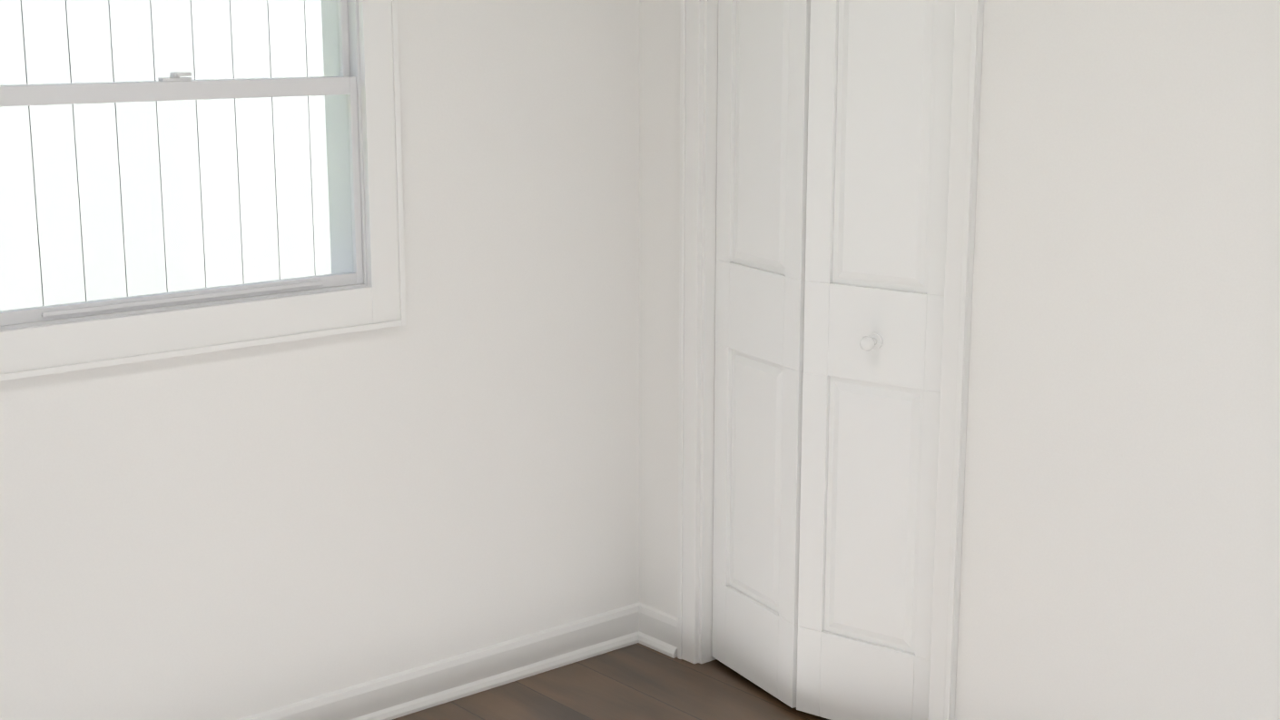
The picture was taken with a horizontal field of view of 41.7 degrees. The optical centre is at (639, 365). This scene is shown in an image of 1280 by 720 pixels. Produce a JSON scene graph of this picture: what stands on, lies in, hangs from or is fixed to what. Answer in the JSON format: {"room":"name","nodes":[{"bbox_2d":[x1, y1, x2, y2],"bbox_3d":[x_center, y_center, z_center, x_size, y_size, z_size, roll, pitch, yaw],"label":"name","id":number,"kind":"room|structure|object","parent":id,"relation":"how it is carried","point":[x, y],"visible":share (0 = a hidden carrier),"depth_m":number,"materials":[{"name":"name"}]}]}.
{"room":"empty bedroom","nodes":[
{"label":"empty bedroom","id":0,"kind":"room"},
{"bbox_2d":[0,0,639,719],"bbox_3d":[-0.442,-0.426,3.752,4.970,2.400,0.150,-10,15,-39],"label":"wall","id":1,"kind":"structure","parent":0,"point":[448,468],"depth_m":3.67,"materials":[{"name":"paint"}]},
{"bbox_2d":[0,0,406,381],"bbox_3d":[-0.942,-0.530,3.306,0.968,1.004,0.213,-10,15,-39],"label":"window","id":2,"kind":"structure","parent":1,"relation":"in","point":[361,287],"depth_m":3.40,"materials":[{"name":"white paint"}]},
{"bbox_2d":[236,601,661,719],"bbox_3d":[-1.116,0.847,3.298,2.970,0.094,0.050,-10,15,-39],"label":"baseboard","id":3,"kind":"structure","parent":1,"relation":"attached to","point":[416,689],"depth_m":3.93,"materials":[{"name":"white paint"}]},
{"bbox_2d":[392,642,829,719],"bbox_3d":[0.463,1.242,1.937,3.900,0.120,4.550,-10,15,-39],"label":"floor","id":4,"kind":"structure","parent":0,"point":[637,681],"depth_m":3.90,"materials":[{"name":"brown wood"}]},
{"bbox_2d":[639,0,1279,719],"bbox_3d":[0.828,0.190,3.249,0.100,3.400,2.440,-10,15,-39],"label":"wall","id":5,"kind":"structure","parent":0,"point":[1120,541],"depth_m":3.09,"materials":[{"name":"paint"}]},
{"bbox_2d":[699,0,718,663],"bbox_3d":[0.419,-0.194,3.658,0.104,1.985,0.740,-10,15,-39],"label":"door frame","id":6,"kind":"structure","parent":5,"relation":"in","point":[708,272],"depth_m":3.93,"materials":[{"name":"white paint"}]},
{"bbox_2d":[677,0,984,719],"bbox_3d":[0.373,-0.212,3.615,0.021,2.037,0.844,-10,15,-39],"label":"trim","id":7,"kind":"structure","parent":5,"relation":"attached to","point":[959,289],"depth_m":3.46,"materials":[{"name":"white paint"}]},
{"bbox_2d":[711,0,955,719],"bbox_3d":[0.383,-0.189,3.628,0.116,1.963,0.706,-10,15,-39],"label":"bifold closet door","id":8,"kind":"structure","parent":5,"relation":"in","point":[833,137],"depth_m":3.60,"materials":[{"name":"white paint"}]},
{"label":"outside","id":9,"kind":"structure","parent":0,"visible":0},
{"bbox_3d":[-0.869,1.081,4.603,55.000,0.200,60.000,-10,15,-39],"label":"ground","id":10,"kind":"structure","parent":9,"visible":0},
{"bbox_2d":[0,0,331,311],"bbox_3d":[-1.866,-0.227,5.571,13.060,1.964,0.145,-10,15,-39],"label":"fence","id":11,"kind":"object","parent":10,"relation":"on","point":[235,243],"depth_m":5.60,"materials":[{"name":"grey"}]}
]}

